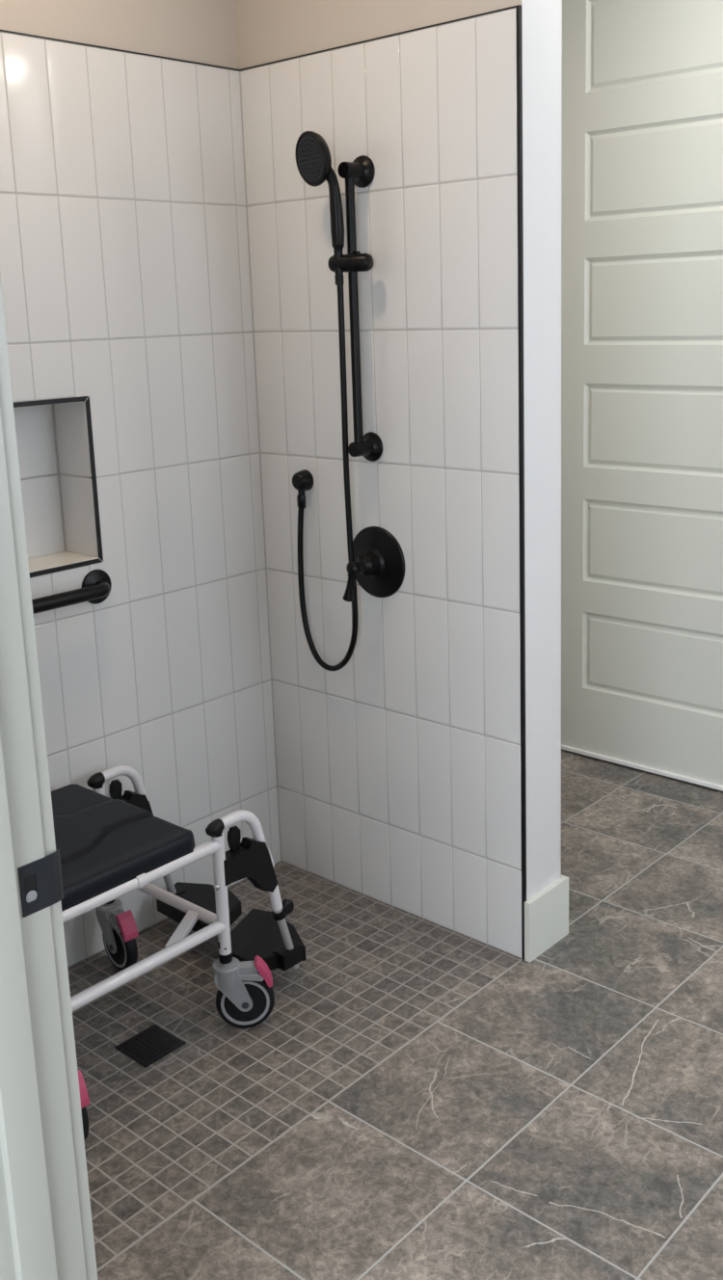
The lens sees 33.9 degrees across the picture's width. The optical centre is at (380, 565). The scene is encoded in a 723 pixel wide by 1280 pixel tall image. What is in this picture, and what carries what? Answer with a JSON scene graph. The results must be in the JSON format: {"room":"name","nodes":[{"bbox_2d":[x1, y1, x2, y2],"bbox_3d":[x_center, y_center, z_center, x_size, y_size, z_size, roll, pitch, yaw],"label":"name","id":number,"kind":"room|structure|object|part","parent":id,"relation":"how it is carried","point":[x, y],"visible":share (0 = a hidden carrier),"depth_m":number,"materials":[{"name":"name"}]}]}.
{"room":"accessible bathroom","nodes":[
{"label":"accessible bathroom","id":0,"kind":"room"},
{"bbox_2d":[0,0,280,967],"bbox_3d":[-0.440,-0.446,3.001,0.152,2.620,2.950,9,16,41],"label":"wall","id":1,"kind":"structure","parent":0,"point":[124,267],"depth_m":2.77,"materials":[{"name":"white tile"}]},
{"bbox_3d":[-0.762,-0.165,2.575,0.012,0.381,0.334,9,16,41],"label":"niche edge trim","id":2,"kind":"part","parent":1,"relation":"part of","materials":[{"name":"black"}]},
{"bbox_3d":[-0.804,0.008,2.657,0.134,0.014,0.322,9,16,41],"label":"niche sill","id":3,"kind":"part","parent":1,"relation":"part of","materials":[{"name":"beige"}]},
{"bbox_2d":[31,569,111,613],"bbox_3d":[-0.908,0.126,2.407,0.061,0.080,0.910,9,16,41],"label":"grab bar","id":4,"kind":"object","parent":1,"relation":"attached to","point":[96,585],"visible":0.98,"depth_m":2.64,"materials":[{"name":"black metal"}]},
{"bbox_2d":[0,29,239,71],"bbox_3d":[-0.822,-1.069,2.343,0.013,0.003,1.440,9,16,41],"label":"trim","id":5,"kind":"structure","parent":1,"relation":"attached to","point":[0,30],"depth_m":2.60,"materials":[{"name":"black metal"}]},
{"bbox_2d":[67,748,722,1279],"bbox_3d":[-0.089,1.281,1.304,5.400,0.050,5.575,9,16,41],"label":"floor","id":6,"kind":"structure","parent":0,"point":[563,1120],"depth_m":2.33,"materials":[{"name":"tile"}]},
{"bbox_2d":[114,1024,185,1066],"bbox_3d":[-0.485,1.010,2.490,0.104,0.007,0.104,9,16,41],"label":"floor drain","id":7,"kind":"object","parent":6,"relation":"in","point":[153,1043],"visible":1,"depth_m":2.49,"materials":[{"name":"black metal"}]},
{"bbox_2d":[51,765,306,1140],"bbox_3d":[-0.527,0.568,2.511,0.556,0.855,0.756,9,16,41],"label":"chair","id":8,"kind":"object","parent":6,"relation":"on","point":[111,848],"visible":0.72,"depth_m":2.50,"materials":[{"name":"white"}]},
{"bbox_3d":[-0.620,0.532,2.771,0.011,0.064,0.031,9,16,41],"label":"release lever","id":9,"kind":"part","parent":8,"relation":"part of","materials":[{"name":"black plastic"}]},
{"bbox_3d":[-0.649,0.564,2.423,0.440,0.046,0.358,9,16,41],"label":"seat","id":10,"kind":"part","parent":8,"relation":"part of","materials":[{"name":"black plastic"}]},
{"bbox_3d":[-0.634,0.500,2.418,0.440,0.677,0.445,9,16,41],"label":"frame","id":11,"kind":"part","parent":8,"relation":"part of","materials":[{"name":"white metal"}]},
{"bbox_3d":[-0.440,0.830,2.904,0.232,0.038,0.149,9,16,41],"label":"foot plate","id":12,"kind":"part","parent":8,"relation":"part of","materials":[{"name":"black plastic"}]},
{"bbox_3d":[-0.310,0.581,2.501,0.011,0.064,0.031,9,16,41],"label":"release lever","id":13,"kind":"part","parent":8,"relation":"part of","materials":[{"name":"black plastic"}]},
{"bbox_3d":[-0.274,0.864,2.722,0.225,0.038,0.187,9,16,41],"label":"foot plate","id":14,"kind":"part","parent":8,"relation":"part of","materials":[{"name":"black plastic"}]},
{"bbox_3d":[-0.218,0.759,2.625,0.032,0.036,0.052,9,16,41],"label":"clamp knob","id":15,"kind":"part","parent":8,"relation":"part of","materials":[{"name":"black plastic"}]},
{"bbox_2d":[235,0,561,958],"bbox_3d":[0.034,-0.420,2.815,0.834,2.620,0.151,9,16,41],"label":"wall","id":16,"kind":"structure","parent":0,"point":[398,766],"depth_m":2.73,"materials":[{"name":"white tile"}]},
{"bbox_2d":[292,469,313,496],"bbox_3d":[-0.199,-0.207,2.955,0.053,0.062,0.034,9,16,41],"label":"wall outlet","id":17,"kind":"object","parent":16,"relation":"attached to","point":[302,480],"visible":1,"depth_m":2.94,"materials":[{"name":"black metal"}]},
{"bbox_3d":[-0.198,-0.192,2.951,0.017,0.035,0.017,9,16,41],"label":"outlet spout","id":18,"kind":"part","parent":17,"relation":"part of","materials":[{"name":"black metal"}]},
{"bbox_2d":[328,155,382,461],"bbox_3d":[-0.053,-0.574,2.690,0.098,0.690,0.095,9,16,41],"label":"slide bar","id":19,"kind":"object","parent":16,"relation":"attached to","point":[360,173],"visible":1,"depth_m":2.67,"materials":[{"name":"black metal"}]},
{"bbox_2d":[294,131,344,274],"bbox_3d":[-0.141,-0.804,2.642,0.115,0.311,0.064,9,16,41],"label":"shower","id":20,"kind":"object","parent":19,"relation":"hanging from","point":[312,153],"visible":1,"depth_m":2.61,"materials":[{"name":"black metal"}]},
{"bbox_2d":[296,274,358,670],"bbox_3d":[-0.138,-0.206,2.857,0.038,0.965,0.239,-11,15,-35],"label":"shower hose","id":21,"kind":"object","parent":20,"relation":"attached to","point":[301,500],"visible":0.97,"depth_m":2.82,"materials":[{"name":"black"}]},
{"bbox_3d":[-0.107,-0.768,2.635,0.049,0.241,0.036,2,13,19],"label":"handle","id":22,"kind":"part","parent":20,"relation":"part of","materials":[{"name":"black metal"}]},
{"bbox_2d":[343,526,405,601],"bbox_3d":[-0.043,0.000,2.815,0.175,0.175,0.106,9,16,41],"label":"shower valve","id":23,"kind":"object","parent":16,"relation":"attached to","point":[378,567],"visible":0.98,"depth_m":2.82,"materials":[{"name":"black metal"}]},
{"bbox_3d":[-0.074,0.047,2.801,0.037,0.079,0.028,9,16,41],"label":"lever","id":24,"kind":"part","parent":23,"relation":"part of","materials":[{"name":"black metal"}]},
{"bbox_2d":[240,5,515,70],"bbox_3d":[-0.033,-1.151,2.602,0.814,0.003,0.013,9,16,41],"label":"trim","id":25,"kind":"structure","parent":16,"relation":"attached to","point":[513,7],"depth_m":2.56,"materials":[{"name":"black metal"}]},
{"bbox_2d":[515,4,526,959],"bbox_3d":[0.305,-0.091,2.554,0.009,2.073,0.012,9,16,41],"label":"trim","id":26,"kind":"structure","parent":16,"relation":"attached to","point":[519,7],"depth_m":2.52,"materials":[{"name":"black"}]},
{"bbox_2d":[524,874,568,962],"bbox_3d":[0.311,0.822,2.878,0.236,0.150,0.167,9,16,41],"label":"baseboard","id":27,"kind":"structure","parent":16,"relation":"attached to","point":[546,912],"depth_m":2.79,"materials":[{"name":"white paint"}]},
{"bbox_3d":[1.687,-0.492,2.906,3.450,2.620,0.135,9,16,41],"label":"wall","id":28,"kind":"structure","parent":0,"visible":0},
{"bbox_2d":[560,0,722,791],"bbox_3d":[0.926,-0.587,3.546,1.097,2.580,0.138,9,16,41],"label":"door","id":29,"kind":"structure","parent":28,"relation":"in","point":[642,346],"depth_m":3.61,"materials":[{"name":"white paint"}]},
{"bbox_3d":[-0.137,0.003,0.902,3.450,2.620,0.135,9,16,41],"label":"wall","id":30,"kind":"structure","parent":0,"visible":0},
{"bbox_2d":[0,272,97,1279],"bbox_3d":[-0.072,0.050,0.855,1.090,2.545,0.174,9,16,41],"label":"door","id":31,"kind":"structure","parent":30,"relation":"in","point":[46,1233],"depth_m":1.27,"materials":[{"name":"grey paint"}]},
{"bbox_3d":[-0.365,0.342,1.277,0.005,0.057,0.054,7,15,37],"label":"strike plate","id":32,"kind":"part","parent":31,"relation":"part of","materials":[{"name":"black metal"}]}
]}

